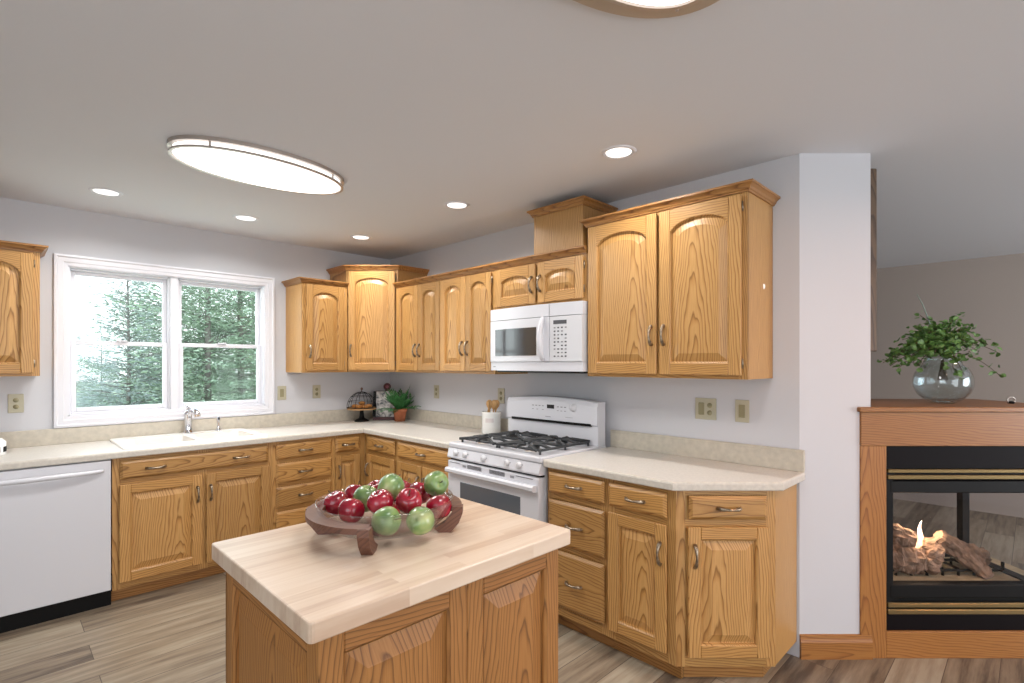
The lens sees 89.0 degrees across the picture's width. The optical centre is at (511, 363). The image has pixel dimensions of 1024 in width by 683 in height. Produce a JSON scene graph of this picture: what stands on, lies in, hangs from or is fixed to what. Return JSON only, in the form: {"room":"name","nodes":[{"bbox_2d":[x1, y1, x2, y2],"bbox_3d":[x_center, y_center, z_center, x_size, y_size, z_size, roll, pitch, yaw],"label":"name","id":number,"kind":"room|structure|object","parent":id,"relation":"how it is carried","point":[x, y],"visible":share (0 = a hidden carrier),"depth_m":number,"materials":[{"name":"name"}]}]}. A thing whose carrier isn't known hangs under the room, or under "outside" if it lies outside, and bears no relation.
{"room":"kitchen","nodes":[
{"label":"kitchen","id":0,"kind":"room"},
{"bbox_2d":[0,197,389,431],"bbox_3d":[-1.512,0.202,4.831,9.000,2.422,0.164,0,0,-45],"label":"wall","id":1,"kind":"structure","parent":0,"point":[69,231],"depth_m":3.70,"materials":[{"name":"grey paint"}]},
{"bbox_2d":[8,394,23,412],"bbox_3d":[-3.053,0.246,3.205,0.072,0.116,0.008,0,0,-45],"label":"wall outlet","id":2,"kind":"object","parent":1,"relation":"attached to","point":[15,401],"visible":1,"depth_m":3.20,"materials":[{"name":"beige plastic"}]},
{"bbox_2d":[0,240,48,375],"bbox_3d":[-3.097,-0.307,2.895,0.760,0.761,0.379,0,0,-45],"label":"upper cabinet","id":3,"kind":"object","parent":1,"relation":"attached to","point":[19,262],"visible":1,"depth_m":2.97,"materials":[{"name":"brown wood"}]},
{"bbox_2d":[70,268,177,413],"bbox_3d":[-2.705,-0.146,3.643,0.616,0.966,0.100,0,0,-45],"label":"window","id":4,"kind":"structure","parent":1,"relation":"attached to","point":[165,344],"depth_m":3.76,"materials":[{"name":"white paint"}]},
{"bbox_2d":[178,279,261,408],"bbox_3d":[-2.280,-0.146,4.080,0.607,0.962,0.082,0,0,-45],"label":"window","id":5,"kind":"structure","parent":1,"relation":"attached to","point":[258,290],"depth_m":4.08,"materials":[{"name":"white paint"}]},
{"bbox_2d":[277,386,285,399],"bbox_3d":[-1.917,0.246,4.338,0.072,0.116,0.009,0,0,-45],"label":"light switch","id":6,"kind":"object","parent":1,"relation":"attached to","point":[281,390],"visible":1,"depth_m":4.33,"materials":[{"name":"beige plastic"}]},
{"bbox_2d":[281,277,348,372],"bbox_3d":[-1.638,-0.304,4.351,0.421,0.755,0.379,0,0,-45],"label":"upper cabinet","id":7,"kind":"object","parent":1,"relation":"attached to","point":[316,309],"visible":1,"depth_m":4.24,"materials":[{"name":"brown wood"}]},
{"bbox_2d":[313,385,320,397],"bbox_3d":[-1.706,0.246,4.549,0.072,0.116,0.008,0,0,-45],"label":"wall outlet","id":8,"kind":"object","parent":1,"relation":"attached to","point":[316,388],"visible":1,"depth_m":4.55,"materials":[{"name":"beige plastic"}]},
{"bbox_2d":[326,265,428,371],"bbox_3d":[-1.188,-0.380,4.612,0.650,0.905,0.650,0,0,-45],"label":"upper cabinet","id":9,"kind":"object","parent":1,"relation":"attached to","point":[371,293],"visible":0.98,"depth_m":4.40,"materials":[{"name":"brown wood"}]},
{"bbox_2d":[392,408,406,421],"bbox_3d":[-1.008,0.460,4.680,0.135,0.114,0.135,0,0,-45],"label":"pot","id":10,"kind":"object","parent":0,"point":[400,415],"depth_m":4.64,"materials":[{"name":"ceramic"}]},
{"bbox_2d":[0,0,1023,268],"bbox_3d":[1.341,-1.069,1.974,9.000,0.120,8.240,0,0,-45],"label":"ceiling","id":11,"kind":"structure","parent":0,"point":[505,109],"depth_m":2.03,"materials":[{"name":"white paint"}]},
{"bbox_2d":[88,187,123,196],"bbox_3d":[-2.386,-1.006,3.060,0.168,0.006,0.168,0,0,-45],"label":"recessed light","id":12,"kind":"object","parent":11,"relation":"in","point":[108,192],"visible":1,"depth_m":3.06,"materials":[{"name":"white paint"}]},
{"bbox_2d":[232,214,258,221],"bbox_3d":[-1.843,-1.006,3.606,0.168,0.006,0.168,0,0,-45],"label":"recessed light","id":13,"kind":"object","parent":11,"relation":"in","point":[241,217],"visible":1,"depth_m":3.60,"materials":[{"name":"white plastic"}]},
{"bbox_2d":[167,135,343,194],"bbox_3d":[-1.253,-0.980,2.634,0.832,0.058,0.462,0,0,-45],"label":"oval ceiling light","id":14,"kind":"object","parent":11,"relation":"attached to","point":[230,159],"visible":1,"depth_m":2.52,"materials":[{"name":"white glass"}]},
{"bbox_2d":[350,235,371,239],"bbox_3d":[-1.206,-1.006,4.157,0.168,0.006,0.168,0,0,-45],"label":"recessed light","id":15,"kind":"object","parent":11,"relation":"in","point":[357,237],"visible":1,"depth_m":4.16,"materials":[{"name":"white plastic"}]},
{"bbox_2d":[444,201,469,209],"bbox_3d":[-0.351,-1.006,3.315,0.168,0.006,0.168,0,0,-45],"label":"recessed light","id":16,"kind":"object","parent":11,"relation":"in","point":[457,205],"visible":1,"depth_m":3.31,"materials":[{"name":"white plastic"}]},
{"bbox_2d":[601,145,636,159],"bbox_3d":[0.509,-1.006,2.485,0.168,0.006,0.168,0,0,-45],"label":"recessed light","id":17,"kind":"object","parent":11,"relation":"in","point":[616,152],"visible":1,"depth_m":2.48,"materials":[{"name":"white plastic"}]},
{"bbox_2d":[573,0,718,17],"bbox_3d":[0.222,-0.980,1.116,0.922,0.058,0.552,0,0,-45],"label":"oval ceiling light","id":18,"kind":"object","parent":11,"relation":"attached to","point":[628,8],"visible":1,"depth_m":1.43,"materials":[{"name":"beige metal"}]},
{"bbox_2d":[625,0,688,5],"bbox_3d":[0.222,-0.979,1.116,0.732,0.056,0.362,0,0,-45],"label":"diffuser","id":19,"kind":"object","parent":18,"relation":"attached to","point":[627,2],"depth_m":1.39,"materials":[{"name":"white plastic"}]},
{"bbox_2d":[0,499,1023,682],"bbox_3d":[1.341,1.472,1.974,9.000,0.118,8.240,0,0,-45],"label":"floor","id":20,"kind":"structure","parent":0,"point":[175,633],"depth_m":2.52,"materials":[{"name":"wood"}]},
{"bbox_2d":[0,459,111,633],"bbox_3d":[-2.738,0.986,3.018,0.606,0.854,0.657,0,0,-45],"label":"dishwasher","id":21,"kind":"object","parent":20,"relation":"on","point":[55,520],"visible":0.98,"depth_m":2.85,"materials":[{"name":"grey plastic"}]},
{"bbox_2d":[110,442,272,600],"bbox_3d":[-2.216,0.985,3.571,0.914,0.856,0.662,0,0,-45],"label":"base cabinet","id":22,"kind":"object","parent":20,"relation":"on","point":[168,510],"visible":0.89,"depth_m":3.30,"materials":[{"name":"brown wood"}]},
{"bbox_2d":[273,436,332,529],"bbox_3d":[-1.733,0.985,4.054,0.452,0.856,0.662,0,0,-45],"label":"base cabinet","id":23,"kind":"object","parent":20,"relation":"on","point":[302,468],"visible":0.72,"depth_m":3.81,"materials":[{"name":"brown wood"}]},
{"bbox_2d":[333,433,364,515],"bbox_3d":[-1.478,0.985,4.308,0.268,0.856,0.662,0,0,-45],"label":"base cabinet","id":24,"kind":"object","parent":20,"relation":"on","point":[348,450],"visible":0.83,"depth_m":4.09,"materials":[{"name":"brown wood"}]},
{"bbox_2d":[364,433,397,484],"bbox_3d":[-0.824,0.985,4.233,0.662,0.856,0.478,0,0,-45],"label":"base cabinet","id":25,"kind":"object","parent":20,"relation":"on","point":[381,453],"visible":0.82,"depth_m":4.02,"materials":[{"name":"brown wood"}]},
{"bbox_2d":[212,497,569,682],"bbox_3d":[-0.341,0.965,1.562,0.833,0.896,0.660,0,0,-45],"label":"kitchen island","id":26,"kind":"object","parent":20,"relation":"on","point":[476,602],"visible":0.88,"depth_m":1.35,"materials":[{"name":"brown wood"}]},
{"bbox_2d":[305,492,462,554],"bbox_3d":[-0.408,0.477,1.624,0.464,0.080,0.408,0,0,-45],"label":"stand","id":27,"kind":"object","parent":26,"relation":"on","point":[322,525],"visible":0.49,"depth_m":1.44,"materials":[{"name":"brown wood"}]},
{"bbox_2d":[315,484,452,539],"bbox_3d":[-0.388,0.457,1.604,0.412,0.092,0.412,0,0,-45],"label":"glass bowl","id":28,"kind":"object","parent":27,"relation":"in","point":[447,503],"visible":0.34,"depth_m":1.49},
{"bbox_2d":[323,490,348,515],"bbox_3d":[-0.553,0.437,1.637,0.078,0.080,0.078,0,0,-24],"label":"apple","id":29,"kind":"object","parent":28,"relation":"in","point":[333,499],"visible":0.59,"depth_m":1.61,"materials":[{"name":"red food"}]},
{"bbox_2d":[338,494,364,522],"bbox_3d":[-0.481,0.438,1.562,0.078,0.082,0.078,0,0,-16],"label":"apple","id":30,"kind":"object","parent":28,"relation":"in","point":[350,510],"visible":0.97,"depth_m":1.53,"materials":[{"name":"red food"}]},
{"bbox_2d":[344,481,361,497],"bbox_3d":[-0.513,0.430,1.712,0.078,0.081,0.078,0,0,-12],"label":"apple","id":31,"kind":"object","parent":28,"relation":"in","point":[350,489],"visible":0.36,"depth_m":1.68,"materials":[{"name":"red food"}]},
{"bbox_2d":[354,483,376,511],"bbox_3d":[-0.462,0.424,1.649,0.081,0.090,0.080,0,0,-19],"label":"apple","id":32,"kind":"object","parent":28,"relation":"in","point":[362,493],"visible":0.46,"depth_m":1.62,"materials":[{"name":"green food"}]},
{"bbox_2d":[368,480,379,489],"bbox_3d":[-0.457,0.430,1.761,0.078,0.081,0.079,0,0,-20],"label":"apple","id":33,"kind":"object","parent":28,"relation":"in","point":[375,482],"visible":0.24,"depth_m":1.75,"materials":[{"name":"red food"}]},
{"bbox_2d":[367,489,393,513],"bbox_3d":[-0.391,0.410,1.548,0.078,0.082,0.079,0,0,-19],"label":"apple","id":34,"kind":"object","parent":28,"relation":"in","point":[380,498],"visible":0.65,"depth_m":1.52,"materials":[{"name":"red food"}]},
{"bbox_2d":[371,506,401,535],"bbox_3d":[-0.355,0.446,1.474,0.082,0.081,0.083,0,0,-26],"label":"apple","id":35,"kind":"object","parent":28,"relation":"in","point":[386,521],"visible":1,"depth_m":1.45,"materials":[{"name":"green food"}]},
{"bbox_2d":[403,478,410,487],"bbox_3d":[-0.376,0.432,1.778,0.078,0.077,0.078,0,0,-19],"label":"apple","id":36,"kind":"object","parent":28,"relation":"in","point":[407,484],"visible":0.23,"depth_m":1.76,"materials":[{"name":"red food"}]},
{"bbox_2d":[395,487,421,513],"bbox_3d":[-0.308,0.410,1.555,0.078,0.078,0.078,0,0,-23],"label":"apple","id":37,"kind":"object","parent":28,"relation":"in","point":[409,498],"visible":0.9,"depth_m":1.53,"materials":[{"name":"red food"}]},
{"bbox_2d":[406,506,434,534],"bbox_3d":[-0.263,0.452,1.496,0.082,0.081,0.083,0,0,-34],"label":"apple","id":38,"kind":"object","parent":28,"relation":"in","point":[421,522],"visible":0.99,"depth_m":1.47,"materials":[{"name":"green food"}]},
{"bbox_2d":[410,478,430,503],"bbox_3d":[-0.309,0.429,1.744,0.078,0.083,0.079,0,0,-28],"label":"apple","id":39,"kind":"object","parent":28,"relation":"in","point":[419,486],"visible":0.48,"depth_m":1.72,"materials":[{"name":"red food"}]},
{"bbox_2d":[424,471,448,495],"bbox_3d":[-0.245,0.388,1.689,0.082,0.081,0.083,0,0,1],"label":"apple","id":40,"kind":"object","parent":28,"relation":"in","point":[435,481],"visible":0.97,"depth_m":1.66,"materials":[{"name":"green food"}]},
{"bbox_2d":[426,492,451,518],"bbox_3d":[-0.225,0.439,1.603,0.078,0.080,0.078,0,0,-25],"label":"apple","id":41,"kind":"object","parent":28,"relation":"in","point":[434,503],"visible":0.86,"depth_m":1.57,"materials":[{"name":"red food"}]},
{"label":"apple","id":42,"kind":"object","parent":28,"relation":"in","visible":0},
{"bbox_2d":[378,473,403,499],"bbox_3d":[-0.378,0.385,1.629,0.082,0.083,0.081,0,0,-15],"label":"apple","id":43,"kind":"object","parent":42,"relation":"on","point":[392,482],"visible":0.69,"depth_m":1.60,"materials":[{"name":"green food"}]},
{"bbox_2d":[397,440,450,492],"bbox_3d":[-0.419,0.985,3.828,0.662,0.856,0.668,0,0,-45],"label":"base cabinet","id":44,"kind":"object","parent":20,"relation":"on","point":[415,461],"visible":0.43,"depth_m":3.64,"materials":[{"name":"brown wood"}]},
{"bbox_2d":[445,396,605,522],"bbox_3d":[0.078,0.800,3.279,0.674,1.162,0.796,0,0,-45],"label":"gas range","id":45,"kind":"object","parent":20,"relation":"on","point":[505,470],"visible":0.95,"depth_m":3.18,"materials":[{"name":"white metal"}]},
{"bbox_2d":[449,435,605,462],"bbox_3d":[0.087,0.521,3.288,0.608,0.033,0.796,0,0,-45],"label":"cooktop","id":46,"kind":"object","parent":45,"relation":"in","point":[510,454],"depth_m":3.09,"materials":[{"name":"white metal"}]},
{"bbox_2d":[548,468,613,647],"bbox_3d":[0.527,0.985,2.880,0.662,0.856,0.392,0,0,-45],"label":"base cabinet","id":47,"kind":"object","parent":20,"relation":"on","point":[577,502],"visible":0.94,"depth_m":2.64,"materials":[{"name":"brown wood"}]},
{"bbox_2d":[543,430,804,490],"bbox_3d":[0.783,0.484,2.640,0.648,0.142,1.092,0,0,-45],"label":"countertop","id":48,"kind":"structure","parent":47,"relation":"on","point":[673,463],"depth_m":2.61,"materials":[{"name":"stone"}]},
{"bbox_2d":[608,479,682,678],"bbox_3d":[0.791,0.985,2.615,0.662,0.856,0.355,0,0,-45],"label":"base cabinet","id":49,"kind":"object","parent":20,"relation":"on","point":[641,518],"visible":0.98,"depth_m":2.40,"materials":[{"name":"brown wood"}]},
{"bbox_2d":[676,484,796,676],"bbox_3d":[1.046,0.985,2.401,0.612,0.856,0.312,0,0,-44],"label":"base cabinet","id":50,"kind":"object","parent":20,"relation":"on","point":[736,551],"visible":0.99,"depth_m":2.28,"materials":[{"name":"brown wood"}]},
{"bbox_2d":[857,399,1023,657],"bbox_3d":[2.189,0.801,2.775,1.062,1.224,0.596,0,0,0],"label":"fireplace","id":51,"kind":"object","parent":20,"relation":"on","point":[964,447],"depth_m":2.50,"materials":[{"name":"brown wood"}]},
{"bbox_2d":[893,544,927,574],"bbox_3d":[2.009,1.001,2.673,0.192,0.159,0.172,0,0,0],"label":"log","id":52,"kind":"object","parent":51,"relation":"on","point":[908,560],"visible":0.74,"depth_m":2.62,"materials":[{"name":"brown wood"}]},
{"bbox_2d":[893,523,916,546],"bbox_3d":[1.994,0.900,2.711,0.181,0.128,0.113,0,0,16],"label":"log","id":53,"kind":"object","parent":52,"relation":"on","point":[902,536],"visible":0.5,"depth_m":2.67,"materials":[{"name":"brown wood"}]},
{"bbox_2d":[915,521,923,548],"bbox_3d":[2.036,0.926,2.746,0.261,0.210,0.028,0,0,11],"label":"flame","id":54,"kind":"object","parent":51,"relation":"on","point":[920,536],"visible":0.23,"depth_m":2.72,"materials":[{"name":"white"}]},
{"bbox_2d":[920,537,945,574],"bbox_3d":[2.144,0.985,2.673,0.185,0.176,0.121,0,0,-41],"label":"log","id":55,"kind":"object","parent":51,"relation":"on","point":[935,552],"visible":0.74,"depth_m":2.63,"materials":[{"name":"brown wood"}]},
{"bbox_2d":[912,356,974,403],"bbox_3d":[2.279,0.083,2.755,0.256,0.250,0.256,0,0,-45],"label":"glass vase","id":56,"kind":"object","parent":51,"relation":"on","point":[925,356],"visible":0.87,"depth_m":2.75,"materials":[{"name":"clear glass"}]},
{"bbox_2d":[877,294,1005,379],"bbox_3d":[2.266,-0.139,2.760,0.575,0.456,0.435,0,0,-31],"label":"bouquet","id":57,"kind":"object","parent":56,"relation":"in","point":[935,341],"visible":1,"depth_m":2.71,"materials":[{"name":"green plant"}]},
{"bbox_2d":[933,530,993,579],"bbox_3d":[2.297,0.971,2.664,0.245,0.227,0.115,0,0,21],"label":"log","id":58,"kind":"object","parent":51,"relation":"on","point":[954,547],"visible":0.97,"depth_m":2.64,"materials":[{"name":"brown wood"}]},
{"bbox_2d":[952,540,991,564],"bbox_3d":[2.373,0.985,2.743,0.265,0.175,0.110,0,0,0],"label":"log","id":59,"kind":"object","parent":51,"relation":"on","point":[984,554],"visible":0.26,"depth_m":2.71,"materials":[{"name":"brown wood"}]},
{"bbox_2d":[1006,396,1015,403],"bbox_3d":[2.599,0.190,2.713,0.039,0.040,0.032,0,0,-37],"label":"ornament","id":60,"kind":"object","parent":51,"relation":"on","point":[1009,402],"visible":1,"depth_m":2.71,"materials":[{"name":"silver metal"}]},
{"bbox_3d":[-3.163,0.985,2.625,0.545,0.856,0.662,0,0,-45],"label":"base cabinet","id":61,"kind":"object","parent":20,"relation":"on","visible":0},
{"bbox_2d":[0,409,507,470],"bbox_3d":[-1.768,0.486,3.248,3.400,0.138,1.762,0,0,-45],"label":"countertop","id":62,"kind":"structure","parent":61,"relation":"on","point":[44,447],"depth_m":3.73,"materials":[{"name":"stone"}]},
{"bbox_2d":[0,438,6,455],"bbox_3d":[-2.923,0.458,2.916,0.134,0.118,0.134,0,0,-45],"label":"jar","id":63,"kind":"object","parent":62,"relation":"on","point":[3,447],"visible":1,"depth_m":2.92,"materials":[{"name":"white ceramic"}]},
{"bbox_2d":[109,428,267,449],"bbox_3d":[-2.216,0.596,3.597,0.840,0.183,0.560,0,0,-45],"label":"sink","id":64,"kind":"object","parent":62,"relation":"in","point":[149,441],"visible":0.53,"depth_m":3.60,"materials":[{"name":"white ceramic"}]},
{"bbox_2d":[126,435,194,445],"bbox_3d":[-2.323,0.596,3.447,0.329,0.182,0.394,0,0,-45],"label":"basin","id":65,"kind":"object","parent":64,"relation":"in","point":[153,440],"depth_m":3.58,"materials":[{"name":"white ceramic"}]},
{"bbox_2d":[215,417,221,430],"bbox_3d":[-2.214,0.453,3.928,0.044,0.103,0.044,0,0,-45],"label":"sprayer","id":66,"kind":"object","parent":64,"relation":"on","point":[218,418],"visible":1,"depth_m":3.92,"materials":[{"name":"silver metal"}]},
{"bbox_2d":[190,430,253,439],"bbox_3d":[-2.065,0.596,3.705,0.329,0.182,0.394,0,0,-45],"label":"basin","id":67,"kind":"object","parent":64,"relation":"in","point":[227,433],"depth_m":3.84,"materials":[{"name":"white ceramic"}]},
{"bbox_2d":[183,403,200,432],"bbox_3d":[-2.314,0.395,3.759,0.166,0.217,0.068,0,0,34],"label":"kitchen faucet","id":68,"kind":"object","parent":62,"relation":"on","point":[188,412],"visible":1,"depth_m":3.76,"materials":[{"name":"silver metal"}]},
{"bbox_2d":[347,387,376,421],"bbox_3d":[-1.343,0.365,4.656,0.261,0.304,0.261,0,0,-45],"label":"cake stand","id":69,"kind":"object","parent":62,"relation":"on","point":[361,418],"visible":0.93,"depth_m":4.62,"materials":[{"name":"black metal"}]},
{"bbox_2d":[373,383,395,419],"bbox_3d":[-1.167,0.349,4.803,0.210,0.336,0.120,0,0,-5],"label":"book stand","id":70,"kind":"object","parent":62,"relation":"on","point":[386,385],"visible":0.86,"depth_m":4.75,"materials":[{"name":"red wood"}]},
{"bbox_2d":[373,391,394,416],"bbox_3d":[-1.176,0.371,4.780,0.193,0.232,0.060,0,0,-5],"label":"book","id":71,"kind":"object","parent":70,"relation":"on","point":[379,396],"visible":0.82,"depth_m":4.77,"materials":[{"name":"white paper"}]},
{"bbox_2d":[374,387,420,421],"bbox_3d":[-1.049,0.350,4.637,0.345,0.334,0.453,0,0,-45],"label":"potted fern","id":72,"kind":"object","parent":62,"relation":"on","point":[401,402],"visible":1,"depth_m":4.63,"materials":[{"name":"green plant"}]},
{"bbox_2d":[481,411,500,433],"bbox_3d":[-0.153,0.437,3.870,0.148,0.160,0.148,0,0,-45],"label":"utensil crock","id":73,"kind":"object","parent":62,"relation":"on","point":[491,421],"visible":0.81,"depth_m":3.81,"materials":[{"name":"white ceramic"}]},
{"bbox_2d":[486,400,492,411],"bbox_3d":[-0.168,0.386,3.850,0.041,0.238,0.027,0,0,-32],"label":"wooden spoon","id":74,"kind":"object","parent":73,"relation":"in","point":[491,403],"visible":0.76,"depth_m":3.85,"materials":[{"name":"brown wood"}]},
{"bbox_2d":[492,400,496,411],"bbox_3d":[-0.141,0.387,3.862,0.051,0.237,0.034,0,0,40],"label":"wooden spoon","id":75,"kind":"object","parent":73,"relation":"in","point":[494,402],"visible":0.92,"depth_m":3.85,"materials":[{"name":"brown wood"}]},
{"bbox_2d":[390,153,870,657],"bbox_3d":[0.380,0.202,3.899,0.560,2.422,3.876,0,0,-45],"label":"wall","id":76,"kind":"structure","parent":0,"point":[822,215],"depth_m":2.50,"materials":[{"name":"grey paint"}]},
{"bbox_2d":[0,409,507,447],"bbox_3d":[-1.768,0.467,3.248,3.400,0.100,1.762,0,0,-45],"label":"backsplash","id":77,"kind":"structure","parent":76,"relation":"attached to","point":[14,439],"depth_m":3.91,"materials":[{"name":"stone"}]},
{"bbox_2d":[392,274,441,372],"bbox_3d":[-0.663,-0.301,4.275,0.379,0.749,0.635,0,0,-45],"label":"upper cabinet","id":78,"kind":"object","parent":76,"relation":"attached to","point":[417,299],"visible":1,"depth_m":4.14,"materials":[{"name":"brown wood"}]},
{"bbox_2d":[434,385,438,398],"bbox_3d":[-0.659,0.246,4.538,0.008,0.116,0.072,0,0,-45],"label":"wall outlet","id":79,"kind":"object","parent":76,"relation":"attached to","point":[436,387],"visible":1,"depth_m":4.53,"materials":[{"name":"beige plastic"}]},
{"bbox_2d":[438,263,527,373],"bbox_3d":[-0.231,-0.301,3.842,0.379,0.749,0.596,0,0,-45],"label":"upper cabinet","id":80,"kind":"object","parent":76,"relation":"attached to","point":[467,295],"visible":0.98,"depth_m":3.71,"materials":[{"name":"brown wood"}]},
{"bbox_2d":[498,388,504,403],"bbox_3d":[-0.084,0.246,3.961,0.008,0.116,0.072,0,0,-45],"label":"wall outlet","id":81,"kind":"object","parent":76,"relation":"attached to","point":[501,391],"visible":0.93,"depth_m":3.95,"materials":[{"name":"beige plastic"}]},
{"bbox_2d":[491,245,587,309],"bbox_3d":[0.254,-0.517,3.357,0.379,0.317,0.775,0,0,-45],"label":"upper cabinet","id":82,"kind":"object","parent":76,"relation":"attached to","point":[557,276],"visible":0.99,"depth_m":3.20,"materials":[{"name":"brown wood"}]},
{"bbox_2d":[491,301,587,373],"bbox_3d":[0.223,-0.149,3.326,0.442,0.415,0.771,0,0,-45],"label":"microwave","id":83,"kind":"object","parent":82,"relation":"attached to","point":[552,337],"visible":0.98,"depth_m":3.13,"materials":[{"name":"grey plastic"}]},
{"bbox_2d":[527,195,617,254],"bbox_3d":[0.375,-0.825,3.258,0.348,0.275,0.450,0,0,-45],"label":"vent duct cover","id":84,"kind":"object","parent":82,"relation":"on","point":[557,226],"visible":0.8,"depth_m":3.13,"materials":[{"name":"brown wood"}]},
{"bbox_2d":[579,178,780,379],"bbox_3d":[0.844,-0.373,2.765,0.379,0.893,0.965,0,0,-45],"label":"upper cabinet","id":85,"kind":"object","parent":76,"relation":"attached to","point":[680,286],"visible":1,"depth_m":2.56,"materials":[{"name":"brown wood"}]},
{"bbox_2d":[695,398,715,419],"bbox_3d":[1.050,0.246,2.825,0.009,0.116,0.118,0,0,-45],"label":"wall outlet","id":86,"kind":"object","parent":76,"relation":"attached to","point":[705,408],"visible":1,"depth_m":2.82,"materials":[{"name":"beige plastic"}]},
{"bbox_2d":[610,430,804,471],"bbox_3d":[1.005,0.465,2.862,0.022,0.104,1.092,0,0,-45],"label":"backsplash","id":87,"kind":"structure","parent":76,"relation":"attached to","point":[789,459],"depth_m":2.77,"materials":[{"name":"stone"}]},
{"bbox_2d":[735,400,748,422],"bbox_3d":[1.188,0.246,2.688,0.009,0.116,0.072,0,0,-45],"label":"light switch","id":88,"kind":"object","parent":76,"relation":"attached to","point":[741,406],"visible":1,"depth_m":2.69,"materials":[{"name":"beige plastic"}]},
{"bbox_2d":[800,634,872,659],"bbox_3d":[1.551,1.356,2.493,0.341,0.114,0.016,0,0,0],"label":"baseboard","id":89,"kind":"structure","parent":76,"relation":"attached to","point":[812,646],"depth_m":2.48,"materials":[{"name":"brown wood"}]},
{"bbox_2d":[871,169,876,351],"bbox_3d":[1.756,-0.506,2.694,0.061,0.895,0.300,0,0,0],"label":"framed picture","id":90,"kind":"object","parent":76,"relation":"attached to","point":[873,171],"visible":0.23,"depth_m":2.54,"materials":[{"name":"brown wood"}]},
{"bbox_2d":[871,253,1023,517],"bbox_3d":[4.515,0.202,5.044,0.170,2.422,8.100,0,0,-45],"label":"wall","id":91,"kind":"structure","parent":0,"point":[989,291],"depth_m":5.08,"materials":[{"name":"beige paint"}]},
{"label":"outside","id":92,"kind":"structure","parent":0,"visible":0},
{"bbox_2d":[76,379,247,404],"bbox_3d":[-33.125,2.731,37.058,120.000,0.100,89.600,0,0,-45],"label":"ground","id":93,"kind":"structure","parent":92,"point":[247,379],"depth_m":49.86,"materials":[{"name":"green plant"}]},
{"bbox_2d":[75,333,110,406],"bbox_3d":[-15.883,0.780,18.933,3.076,3.897,2.916,0,0,-34],"label":"spruce","id":94,"kind":"object","parent":93,"relation":"on","point":[77,352],"visible":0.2,"depth_m":19.16,"materials":[{"name":"green plant"}]},
{"bbox_2d":[77,334,126,406],"bbox_3d":[-22.136,0.538,27.910,3.468,4.393,3.287,0,0,23],"label":"spruce","id":95,"kind":"object","parent":93,"relation":"on","point":[94,347],"visible":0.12,"depth_m":27.96,"materials":[{"name":"green plant"}]},
{"bbox_2d":[76,279,199,407],"bbox_3d":[-9.745,0.054,12.974,4.030,5.386,4.251,0,0,-9],"label":"tree","id":96,"kind":"object","parent":93,"relation":"on","point":[109,365],"visible":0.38,"depth_m":12.84,"materials":[{"name":"green plant"}]},
{"bbox_2d":[92,313,186,406],"bbox_3d":[-16.791,0.085,24.067,4.111,5.308,4.260,0,0,29],"label":"spruce","id":97,"kind":"object","parent":93,"relation":"on","point":[143,313],"visible":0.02,"depth_m":23.67,"materials":[{"name":"green plant"}]},
{"bbox_2d":[76,280,247,406],"bbox_3d":[-10.242,-1.593,15.474,4.697,8.551,5.470,0,0,7],"label":"pine tree","id":98,"kind":"object","parent":93,"relation":"on","point":[155,294],"visible":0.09,"depth_m":15.03,"materials":[{"name":"green plant"}]},
{"bbox_2d":[76,283,255,404],"bbox_3d":[-8.130,-1.819,14.051,5.757,9.001,4.944,0,0,22],"label":"pine tree","id":99,"kind":"object","parent":93,"relation":"on","point":[208,360],"visible":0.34,"depth_m":13.64,"materials":[{"name":"green plant"}]},
{"bbox_2d":[116,286,255,402],"bbox_3d":[-7.787,-2.043,15.076,6.045,9.451,5.191,0,0,-24],"label":"pine tree","id":100,"kind":"object","parent":93,"relation":"on","point":[241,364],"visible":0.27,"depth_m":14.27,"materials":[{"name":"green plant"}]},
{"bbox_2d":[154,287,235,400],"bbox_3d":[-16.229,-1.593,27.053,4.697,8.551,5.470,0,0,15],"label":"pine tree","id":101,"kind":"object","parent":93,"relation":"on","point":[183,287],"visible":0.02,"depth_m":26.84,"materials":[{"name":"green plant"}]},
{"bbox_2d":[191,291,255,400],"bbox_3d":[-7.878,-2.268,16.984,5.438,9.901,6.333,0,0,-42],"label":"pine tree","id":102,"kind":"object","parent":93,"relation":"on","point":[250,328],"visible":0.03,"depth_m":16.29,"materials":[{"name":"green plant"}]},
{"bbox_2d":[194,290,254,397],"bbox_3d":[-13.403,-2.493,27.006,5.686,10.351,6.621,0,0,-22],"label":"pine tree","id":103,"kind":"object","parent":93,"relation":"on","point":[232,290],"visible":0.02,"depth_m":26.42,"materials":[{"name":"green plant"}]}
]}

